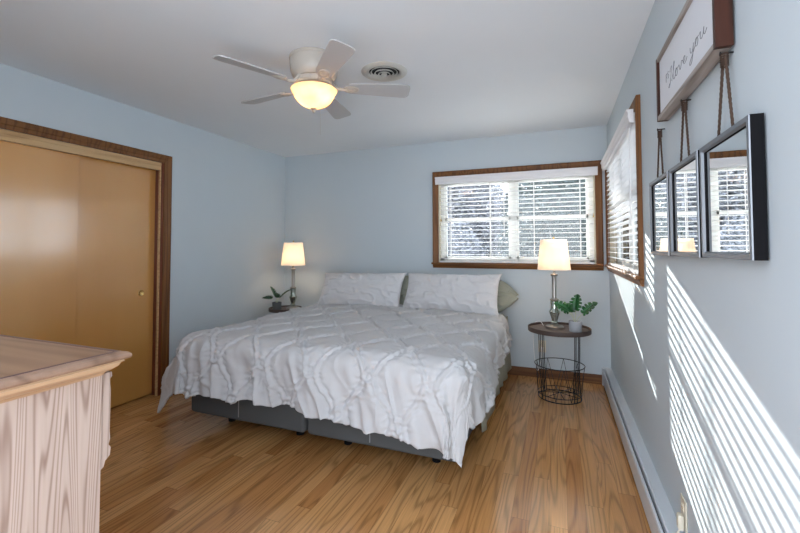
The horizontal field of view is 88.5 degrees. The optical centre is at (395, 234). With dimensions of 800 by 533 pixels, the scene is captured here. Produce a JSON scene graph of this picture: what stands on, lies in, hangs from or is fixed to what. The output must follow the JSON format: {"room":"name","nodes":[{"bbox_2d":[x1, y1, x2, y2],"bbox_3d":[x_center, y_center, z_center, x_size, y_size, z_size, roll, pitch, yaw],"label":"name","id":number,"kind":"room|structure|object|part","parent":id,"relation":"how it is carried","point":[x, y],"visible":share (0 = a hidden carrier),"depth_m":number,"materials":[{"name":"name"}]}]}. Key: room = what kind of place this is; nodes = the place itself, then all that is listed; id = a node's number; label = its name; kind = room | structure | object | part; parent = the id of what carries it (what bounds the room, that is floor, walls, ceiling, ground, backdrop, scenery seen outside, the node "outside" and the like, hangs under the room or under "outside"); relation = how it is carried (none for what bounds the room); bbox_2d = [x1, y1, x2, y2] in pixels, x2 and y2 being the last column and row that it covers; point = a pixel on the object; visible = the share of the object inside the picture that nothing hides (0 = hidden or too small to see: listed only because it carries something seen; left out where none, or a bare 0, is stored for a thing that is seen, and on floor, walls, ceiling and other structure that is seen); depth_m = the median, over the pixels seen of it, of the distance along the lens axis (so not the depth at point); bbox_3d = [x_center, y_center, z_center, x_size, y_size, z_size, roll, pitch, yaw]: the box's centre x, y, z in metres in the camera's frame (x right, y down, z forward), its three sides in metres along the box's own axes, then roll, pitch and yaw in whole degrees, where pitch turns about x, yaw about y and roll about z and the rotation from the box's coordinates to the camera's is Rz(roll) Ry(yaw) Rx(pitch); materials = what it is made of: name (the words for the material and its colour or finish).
{"room":"bedroom","nodes":[
{"label":"bedroom","id":0,"kind":"room"},
{"bbox_2d":[0,63,285,364],"bbox_3d":[-2.373,0.159,2.973,0.120,2.440,4.900,-1,-2,22],"label":"wall","id":1,"kind":"structure","parent":0,"point":[228,211],"depth_m":4.02,"materials":[{"name":"blue paint"}]},
{"bbox_2d":[0,140,79,343],"bbox_3d":[-2.572,0.371,2.437,0.028,1.958,1.230,-1,-2,22],"label":"door","id":2,"kind":"structure","parent":1,"relation":"in","point":[39,187],"depth_m":2.78,"materials":[{"name":"brown wood"}]},
{"bbox_2d":[0,116,171,395],"bbox_3d":[-2.451,0.322,2.736,0.142,2.100,2.052,-1,-2,22],"label":"trim","id":3,"kind":"structure","parent":1,"relation":"attached to","point":[163,186],"depth_m":3.57,"materials":[{"name":"brown wood"}]},
{"bbox_2d":[75,156,155,407],"bbox_3d":[-2.306,0.396,3.199,0.036,1.958,0.903,-1,-2,22],"label":"door","id":4,"kind":"structure","parent":1,"relation":"in","point":[116,211],"depth_m":3.33,"materials":[{"name":"brown wood"}]},
{"bbox_3d":[-2.168,0.502,3.499,0.005,0.054,0.054,-1,-2,22],"label":"finger pull","id":5,"kind":"part","parent":4,"relation":"part of","materials":[{"name":"gold metal"}]},
{"bbox_2d":[0,0,654,156],"bbox_3d":[-0.585,-1.133,2.400,4.060,0.100,5.080,-1,-2,22],"label":"ceiling","id":6,"kind":"structure","parent":0,"point":[475,68],"depth_m":2.49,"materials":[{"name":"paint"}]},
{"bbox_2d":[212,39,409,127],"bbox_3d":[-0.517,-0.839,2.537,1.127,0.478,1.138,-1,-2,22],"label":"ceiling fan","id":7,"kind":"object","parent":6,"relation":"hanging from","point":[314,70],"visible":1,"depth_m":2.41,"materials":[{"name":"white metal"}]},
{"bbox_3d":[-0.788,-0.910,2.241,0.385,0.035,0.130,2,-3,-43],"label":"blade","id":8,"kind":"part","parent":7,"relation":"part of","materials":[{"name":"white wood"}]},
{"bbox_3d":[-0.848,-0.894,2.705,0.385,0.035,0.130,-1,-2,29],"label":"blade","id":9,"kind":"part","parent":7,"relation":"part of","materials":[{"name":"white wood"}]},
{"bbox_3d":[-0.499,-0.827,2.511,0.280,0.118,0.280,-1,-2,22],"label":"lamp shade","id":10,"kind":"part","parent":7,"relation":"part of","materials":[{"name":"white glass"}]},
{"bbox_3d":[-0.329,-0.913,2.155,0.130,0.035,0.385,1,-2,-25],"label":"blade","id":11,"kind":"part","parent":7,"relation":"part of","materials":[{"name":"white wood"}]},
{"bbox_3d":[-0.425,-0.888,2.904,0.130,0.035,0.385,0,-2,11],"label":"blade","id":12,"kind":"part","parent":7,"relation":"part of","materials":[{"name":"white wood"}]},
{"bbox_3d":[-0.105,-0.900,2.564,0.385,0.035,0.130,0,-2,-7],"label":"blade","id":13,"kind":"part","parent":7,"relation":"part of","materials":[{"name":"white wood"}]},
{"bbox_2d":[361,61,406,81],"bbox_3d":[-0.075,-1.059,2.711,0.304,0.031,0.304,-1,-2,22],"label":"ceiling vent","id":14,"kind":"object","parent":6,"relation":"in","point":[382,71],"visible":1,"depth_m":2.69,"materials":[{"name":"white metal"}]},
{"bbox_2d":[99,374,650,532],"bbox_3d":[-0.931,1.383,2.358,4.380,0.050,4.900,-1,-2,22],"label":"floor","id":15,"kind":"structure","parent":0,"point":[538,465],"depth_m":2.28,"materials":[{"name":"brown wood"}]},
{"bbox_2d":[0,334,131,532],"bbox_3d":[-1.466,0.816,1.118,1.400,1.001,0.528,-1,-2,22],"label":"dresser","id":16,"kind":"object","parent":15,"relation":"on","point":[55,397],"visible":1,"depth_m":1.00,"materials":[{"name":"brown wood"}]},
{"bbox_3d":[-0.883,0.839,0.875,0.022,0.938,0.468,-1,-2,22],"label":"panel","id":17,"kind":"part","parent":16,"relation":"part of","materials":[{"name":"brown wood"}]},
{"bbox_3d":[-1.468,0.359,1.129,1.376,0.038,0.514,-1,-2,22],"label":"moulding","id":18,"kind":"part","parent":16,"relation":"part of","materials":[{"name":"brown wood"}]},
{"bbox_2d":[268,305,301,312],"bbox_3d":[-1.278,1.144,4.755,0.376,0.588,0.376,0,-2,-1],"label":"side table","id":19,"kind":"object","parent":15,"relation":"on","point":[283,307],"visible":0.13,"depth_m":4.65,"materials":[{"name":"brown wood"}]},
{"bbox_2d":[263,286,289,309],"bbox_3d":[-1.372,0.733,4.696,0.338,0.266,0.139,-1,-2,29],"label":"potted plant","id":20,"kind":"object","parent":19,"relation":"on","point":[276,305],"visible":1,"depth_m":4.68,"materials":[{"name":"green plant"}]},
{"bbox_3d":[-1.361,0.822,4.707,0.104,0.088,0.104,-1,-2,22],"label":"pot","id":21,"kind":"part","parent":20,"relation":"part of","materials":[{"name":"grey ceramic"}]},
{"bbox_2d":[281,240,304,309],"bbox_3d":[-1.194,0.470,4.787,0.278,0.796,0.278,-1,-2,22],"label":"table lamp","id":22,"kind":"object","parent":19,"relation":"on","point":[293,252],"visible":0.98,"depth_m":4.71,"materials":[{"name":"white fabric"}]},
{"bbox_2d":[289,288,296,305],"bbox_3d":[-1.194,0.728,4.778,0.094,0.200,0.094,-1,-2,22],"label":"lamp base","id":23,"kind":"object","parent":22,"relation":"on","point":[293,296],"depth_m":4.75,"materials":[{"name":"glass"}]},
{"bbox_3d":[-1.194,0.229,4.795,0.274,0.262,0.274,-1,-2,22],"label":"lamp shade","id":24,"kind":"part","parent":22,"relation":"part of","materials":[{"name":"white fabric"}]},
{"bbox_2d":[192,395,472,462],"bbox_3d":[-0.190,1.217,3.496,1.930,0.355,2.029,-1,-2,22],"label":"bed base","id":25,"kind":"object","parent":15,"relation":"on","point":[281,416],"visible":0.29,"depth_m":2.58,"materials":[{"name":"grey fabric"}]},
{"bbox_3d":[0.247,1.300,2.468,0.064,0.120,0.064,-1,-2,22],"label":"leg","id":26,"kind":"part","parent":25,"relation":"part of","materials":[{"name":"black paint"}]},
{"bbox_3d":[-0.182,0.905,3.515,1.964,0.270,2.005,-1,-2,22],"label":"mattress","id":27,"kind":"object","parent":25,"relation":"on","visible":0},
{"bbox_2d":[157,303,511,467],"bbox_3d":[-0.329,0.960,3.300,2.360,0.579,1.912,-1,-2,22],"label":"duvet","id":28,"kind":"object","parent":27,"relation":"on","point":[417,377],"visible":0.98,"depth_m":2.51,"materials":[{"name":"white fabric"}]},
{"bbox_2d":[318,273,405,305],"bbox_3d":[-0.376,0.589,4.335,0.983,0.373,0.291,-1,-2,21],"label":"pillow","id":29,"kind":"object","parent":28,"relation":"on","point":[378,289],"visible":0.88,"depth_m":4.25,"materials":[{"name":"white fabric"}]},
{"bbox_2d":[403,273,501,316],"bbox_3d":[0.523,0.570,3.954,0.974,0.387,0.309,-1,-2,25],"label":"pillow","id":30,"kind":"object","parent":28,"relation":"on","point":[478,294],"visible":0.96,"depth_m":3.87,"materials":[{"name":"white fabric"}]},
{"bbox_2d":[399,275,408,304],"bbox_3d":[-0.237,0.621,4.508,0.884,0.349,0.224,-1,-2,22],"label":"pillow","id":31,"kind":"object","parent":27,"relation":"on","point":[404,288],"visible":0.06,"depth_m":4.37,"materials":[{"name":"green fabric"}]},
{"bbox_2d":[481,316,510,431],"bbox_3d":[0.834,1.040,3.330,0.041,0.505,1.591,-1,-2,22],"label":"sheet","id":32,"kind":"object","parent":27,"relation":"on","point":[503,375],"visible":0.23,"depth_m":3.38,"materials":[{"name":"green fabric"}]},
{"bbox_2d":[497,280,518,312],"bbox_3d":[0.724,0.609,4.151,1.000,0.385,0.269,-1,-2,22],"label":"pillow","id":33,"kind":"object","parent":27,"relation":"on","point":[507,295],"visible":0.19,"depth_m":3.99,"materials":[{"name":"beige fabric"}]},
{"bbox_2d":[528,322,591,404],"bbox_3d":[1.404,1.095,3.521,0.508,0.597,0.508,-1,-2,22],"label":"side table","id":34,"kind":"object","parent":15,"relation":"on","point":[538,328],"visible":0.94,"depth_m":3.46,"materials":[{"name":"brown wood"}]},
{"bbox_2d":[533,321,543,369],"bbox_3d":[1.343,1.050,3.868,0.096,0.496,0.413,-1,-2,19],"label":"lamp cord","id":35,"kind":"object","parent":34,"relation":"hanging from","point":[536,321],"visible":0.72,"depth_m":3.88,"materials":[{"name":"white plastic"}]},
{"bbox_3d":[1.223,1.109,3.463,0.039,0.559,0.007,1,-2,-18],"label":"leg","id":36,"kind":"part","parent":34,"relation":"part of","materials":[{"name":"black metal"}]},
{"bbox_3d":[1.312,1.116,3.686,0.007,0.559,0.039,1,-2,-29],"label":"leg","id":37,"kind":"part","parent":34,"relation":"part of","materials":[{"name":"black metal"}]},
{"bbox_3d":[1.238,1.108,3.429,0.039,0.559,0.007,1,-2,-29],"label":"leg","id":38,"kind":"part","parent":34,"relation":"part of","materials":[{"name":"black metal"}]},
{"bbox_3d":[1.347,1.117,3.700,0.007,0.559,0.039,1,-2,-18],"label":"leg","id":39,"kind":"part","parent":34,"relation":"part of","materials":[{"name":"black metal"}]},
{"bbox_2d":[537,237,570,329],"bbox_3d":[1.383,0.418,3.583,0.278,0.796,0.278,-1,-2,22],"label":"table lamp","id":40,"kind":"object","parent":34,"relation":"on","point":[553,253],"visible":0.96,"depth_m":3.51,"materials":[{"name":"white fabric"}]},
{"bbox_3d":[1.383,0.178,3.591,0.274,0.262,0.274,-1,-2,22],"label":"lamp shade","id":41,"kind":"part","parent":40,"relation":"part of","materials":[{"name":"white fabric"}]},
{"bbox_2d":[549,301,559,323],"bbox_3d":[1.383,0.676,3.575,0.094,0.200,0.094,-1,-2,22],"label":"lamp base","id":42,"kind":"object","parent":40,"relation":"on","point":[554,312],"depth_m":3.55,"materials":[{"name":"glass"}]},
{"bbox_2d":[534,357,585,371],"bbox_3d":[1.404,1.113,3.520,0.408,0.008,0.408,-1,-2,22],"label":"basket","id":43,"kind":"object","parent":34,"relation":"on","point":[543,367],"depth_m":3.50,"materials":[{"name":"black metal"}]},
{"bbox_2d":[538,385,582,399],"bbox_3d":[1.404,1.353,3.512,0.356,0.006,0.356,-1,-2,22],"label":"basket","id":44,"kind":"object","parent":34,"relation":"on","point":[542,392],"depth_m":3.49,"materials":[{"name":"black metal"}]},
{"bbox_3d":[1.569,1.114,3.612,0.039,0.559,0.007,1,-2,-29],"label":"leg","id":45,"kind":"part","parent":34,"relation":"part of","materials":[{"name":"black metal"}]},
{"bbox_3d":[1.461,1.105,3.340,0.007,0.559,0.039,1,-2,-18],"label":"leg","id":46,"kind":"part","parent":34,"relation":"part of","materials":[{"name":"black metal"}]},
{"bbox_2d":[554,294,597,332],"bbox_3d":[1.489,0.657,3.404,0.207,0.306,0.287,1,-2,-38],"label":"potted plant","id":47,"kind":"object","parent":34,"relation":"on","point":[575,326],"visible":1,"depth_m":3.42,"materials":[{"name":"green plant"}]},
{"bbox_3d":[1.499,0.767,3.424,0.104,0.088,0.104,-1,-2,22],"label":"pot","id":48,"kind":"part","parent":47,"relation":"part of","materials":[{"name":"white ceramic"}]},
{"bbox_3d":[1.584,1.113,3.577,0.039,0.559,0.007,1,-2,-18],"label":"leg","id":49,"kind":"part","parent":34,"relation":"part of","materials":[{"name":"black metal"}]},
{"bbox_3d":[1.495,1.105,3.355,0.007,0.559,0.039,1,-2,-29],"label":"leg","id":50,"kind":"part","parent":34,"relation":"part of","materials":[{"name":"black metal"}]},
{"bbox_2d":[284,125,610,374],"bbox_3d":[0.236,0.212,4.656,3.880,2.440,0.160,-1,-2,22],"label":"wall","id":51,"kind":"structure","parent":0,"point":[366,210],"depth_m":4.59,"materials":[{"name":"blue paint"}]},
{"bbox_2d":[431,160,603,270],"bbox_3d":[1.202,-0.167,4.255,1.681,1.046,0.192,-1,-2,22],"label":"window","id":52,"kind":"structure","parent":51,"relation":"in","point":[597,227],"depth_m":4.22,"materials":[{"name":"brown wood"}]},
{"bbox_3d":[0.874,-0.150,4.408,0.700,0.825,0.026,-1,-2,22],"label":"sash","id":53,"kind":"part","parent":52,"relation":"part of","materials":[{"name":"white plastic"}]},
{"bbox_2d":[435,166,597,263],"bbox_3d":[1.181,-0.167,4.186,1.589,0.921,0.096,-1,-2,22],"label":"window blind","id":54,"kind":"object","parent":52,"relation":"attached to","point":[582,171],"visible":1,"depth_m":4.20,"materials":[{"name":"white plastic"}]},
{"bbox_3d":[1.190,0.285,4.191,1.513,0.018,0.048,-1,-2,22],"label":"rail","id":55,"kind":"part","parent":54,"relation":"part of","materials":[{"name":"white plastic"}]},
{"bbox_3d":[1.220,-0.157,4.282,1.525,0.920,0.070,-1,-2,22],"label":"frame","id":56,"kind":"part","parent":52,"relation":"part of","materials":[{"name":"white plastic"}]},
{"bbox_3d":[1.569,-0.160,4.132,0.675,0.825,0.026,-1,-2,22],"label":"sash","id":57,"kind":"part","parent":52,"relation":"part of","materials":[{"name":"white plastic"}]},
{"bbox_2d":[538,340,545,351],"bbox_3d":[1.446,1.106,4.053,0.072,0.116,0.009,-1,-2,22],"label":"wall outlet","id":58,"kind":"object","parent":51,"relation":"attached to","point":[544,342],"visible":0.57,"depth_m":4.05,"materials":[{"name":"beige plastic"}]},
{"bbox_2d":[508,366,601,383],"bbox_3d":[0.262,1.386,4.509,3.605,0.084,0.022,-1,-2,22],"label":"baseboard","id":59,"kind":"structure","parent":51,"relation":"attached to","point":[515,370],"depth_m":3.99,"materials":[{"name":"brown wood"}]},
{"bbox_2d":[607,0,799,532],"bbox_3d":[1.205,0.110,1.634,0.160,2.440,5.060,-1,-2,22],"label":"wall","id":60,"kind":"structure","parent":0,"point":[705,355],"depth_m":1.16,"materials":[{"name":"blue paint"}]},
{"bbox_2d":[604,94,643,286],"bbox_3d":[1.739,-0.222,3.057,0.192,1.076,1.701,-1,-2,22],"label":"window","id":61,"kind":"structure","parent":60,"relation":"in","point":[638,279],"depth_m":2.89,"materials":[{"name":"brown wood"}]},
{"bbox_2d":[600,109,637,274],"bbox_3d":[1.670,-0.219,3.078,0.096,0.951,1.609,-1,-2,22],"label":"window blind","id":62,"kind":"object","parent":61,"relation":"attached to","point":[619,159],"visible":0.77,"depth_m":2.87,"materials":[{"name":"white plastic"}]},
{"bbox_3d":[1.691,0.247,3.054,0.048,0.018,1.533,-1,-2,22],"label":"rail","id":63,"kind":"part","parent":62,"relation":"part of","materials":[{"name":"white plastic"}]},
{"bbox_3d":[1.897,-0.200,3.395,0.026,0.855,0.698,-1,-2,22],"label":"sash","id":64,"kind":"part","parent":61,"relation":"part of","materials":[{"name":"white plastic"}]},
{"bbox_3d":[1.897,-0.200,3.395,0.004,0.845,0.658,-1,-2,22],"label":"pane","id":65,"kind":"part","parent":61,"relation":"part of","materials":[{"name":"clear glass"}]},
{"bbox_3d":[1.766,-0.214,3.040,0.070,0.950,1.545,-1,-2,22],"label":"frame","id":66,"kind":"part","parent":61,"relation":"part of","materials":[{"name":"white plastic"}]},
{"bbox_3d":[1.616,-0.223,2.692,0.026,0.855,0.698,-1,-2,22],"label":"sash","id":67,"kind":"part","parent":61,"relation":"part of","materials":[{"name":"white plastic"}]},
{"bbox_3d":[1.616,-0.223,2.692,0.004,0.845,0.658,-1,-2,22],"label":"pane","id":68,"kind":"part","parent":61,"relation":"part of","materials":[{"name":"clear glass"}]},
{"bbox_2d":[602,367,682,532],"bbox_3d":[1.110,1.250,1.678,0.080,0.164,4.600,-1,-2,22],"label":"baseboard heater","id":69,"kind":"object","parent":60,"relation":"attached to","point":[661,518],"visible":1,"depth_m":2.14,"materials":[{"name":"grey metal"}]},
{"bbox_2d":[649,128,670,255],"bbox_3d":[1.156,-0.186,1.782,0.034,0.554,0.350,-1,-2,22],"label":"mirror","id":70,"kind":"object","parent":60,"relation":"attached to","point":[659,187],"visible":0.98,"depth_m":1.79,"materials":[{"name":"black paint"}]},
{"bbox_2d":[652,177,667,251],"bbox_3d":[1.151,-0.078,1.780,0.002,0.314,0.326,-1,-2,22],"label":"mirror glass","id":71,"kind":"object","parent":70,"relation":"attached to","point":[660,184],"depth_m":1.79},
{"bbox_3d":[1.155,-0.078,1.779,0.026,0.338,0.350,-1,-2,22],"label":"frame","id":72,"kind":"part","parent":70,"relation":"part of","materials":[{"name":"black paint"}]},
{"bbox_2d":[680,493,687,532],"bbox_3d":[1.106,1.071,1.578,0.009,0.116,0.072,-1,-2,22],"label":"wall outlet","id":73,"kind":"object","parent":60,"relation":"attached to","point":[683,502],"visible":0.77,"depth_m":1.56,"materials":[{"name":"beige plastic"}]},
{"bbox_2d":[675,512,683,532],"bbox_3d":[1.060,1.116,1.560,0.081,0.098,0.036,1,-2,-20],"label":"plug","id":74,"kind":"object","parent":73,"relation":"attached to","point":[679,516],"visible":1,"depth_m":1.56,"materials":[{"name":"beige plastic"}]},
{"bbox_2d":[669,99,706,257],"bbox_3d":[1.016,-0.198,1.431,0.034,0.552,0.353,-1,-2,22],"label":"mirror","id":75,"kind":"object","parent":60,"relation":"attached to","point":[684,177],"visible":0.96,"depth_m":1.43,"materials":[{"name":"black paint"}]},
{"bbox_2d":[673,158,697,251],"bbox_3d":[1.011,-0.089,1.429,0.002,0.310,0.329,-1,-2,22],"label":"mirror glass","id":76,"kind":"object","parent":75,"relation":"attached to","point":[685,174],"depth_m":1.43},
{"bbox_3d":[1.015,-0.089,1.428,0.026,0.334,0.353,-1,-2,22],"label":"frame","id":77,"kind":"part","parent":75,"relation":"part of","materials":[{"name":"black paint"}]},
{"bbox_2d":[656,0,733,121],"bbox_3d":[0.987,-0.612,1.398,0.040,0.263,0.695,-1,-2,22],"label":"wall sign","id":78,"kind":"object","parent":60,"relation":"attached to","point":[703,29],"visible":1,"depth_m":1.31,"materials":[{"name":"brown wood"}]},
{"bbox_3d":[1.112,-0.602,1.712,0.040,0.263,0.018,-1,-2,22],"label":"frame","id":79,"kind":"part","parent":78,"relation":"part of","materials":[{"name":"brown wood"}]},
{"bbox_3d":[0.987,-0.735,1.402,0.040,0.018,0.658,-1,-2,22],"label":"frame rail","id":80,"kind":"part","parent":78,"relation":"part of","materials":[{"name":"brown wood"}]},
{"bbox_3d":[0.987,-0.490,1.394,0.040,0.018,0.658,-1,-2,22],"label":"frame rail","id":81,"kind":"part","parent":78,"relation":"part of","materials":[{"name":"brown wood"}]},
{"bbox_3d":[0.861,-0.623,1.083,0.040,0.263,0.018,-1,-2,22],"label":"frame","id":82,"kind":"part","parent":78,"relation":"part of","materials":[{"name":"brown wood"}]},
{"bbox_2d":[699,51,768,260],"bbox_3d":[0.876,-0.211,1.081,0.034,0.550,0.350,-1,-2,22],"label":"mirror","id":83,"kind":"object","parent":60,"relation":"attached to","point":[733,188],"visible":1,"depth_m":1.03,"materials":[{"name":"black paint"}]},
{"bbox_2d":[705,126,749,252],"bbox_3d":[0.872,-0.101,1.079,0.002,0.306,0.326,-1,-2,22],"label":"mirror glass","id":84,"kind":"object","parent":83,"relation":"attached to","point":[727,156],"depth_m":1.07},
{"bbox_3d":[0.875,-0.101,1.078,0.026,0.330,0.350,-1,-2,22],"label":"frame","id":85,"kind":"part","parent":83,"relation":"part of","materials":[{"name":"black paint"}]},
{"label":"outside","id":86,"kind":"structure","parent":0,"visible":0},
{"bbox_3d":[6.128,2.066,14.142,28.000,0.050,21.750,-1,-2,22],"label":"ground","id":87,"kind":"structure","parent":86,"visible":0},
{"bbox_2d":[448,215,486,255],"bbox_3d":[0.717,0.939,8.019,2.390,2.864,1.129,-1,-2,22],"label":"shrub","id":88,"kind":"object","parent":87,"relation":"on","point":[452,224],"visible":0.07,"depth_m":7.75,"materials":[{"name":"white plant"}]},
{"bbox_2d":[447,184,507,256],"bbox_3d":[2.570,-0.046,20.487,7.538,6.821,3.215,-1,-2,19],"label":"tree","id":89,"kind":"object","parent":87,"relation":"on","point":[484,235],"visible":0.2,"depth_m":19.14,"materials":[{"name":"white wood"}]},
{"bbox_2d":[494,179,586,256],"bbox_3d":[2.944,0.447,7.044,2.462,3.404,1.160,-1,-2,22],"label":"tree","id":90,"kind":"object","parent":87,"relation":"on","point":[565,224],"visible":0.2,"depth_m":7.00,"materials":[{"name":"white plant"}]},
{"bbox_2d":[499,179,585,256],"bbox_3d":[6.471,-0.133,15.028,5.207,6.398,2.685,-1,-2,22],"label":"evergreen tree","id":91,"kind":"object","parent":87,"relation":"on","point":[581,180],"visible":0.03,"depth_m":14.97,"materials":[{"name":"white plant"}]}
]}

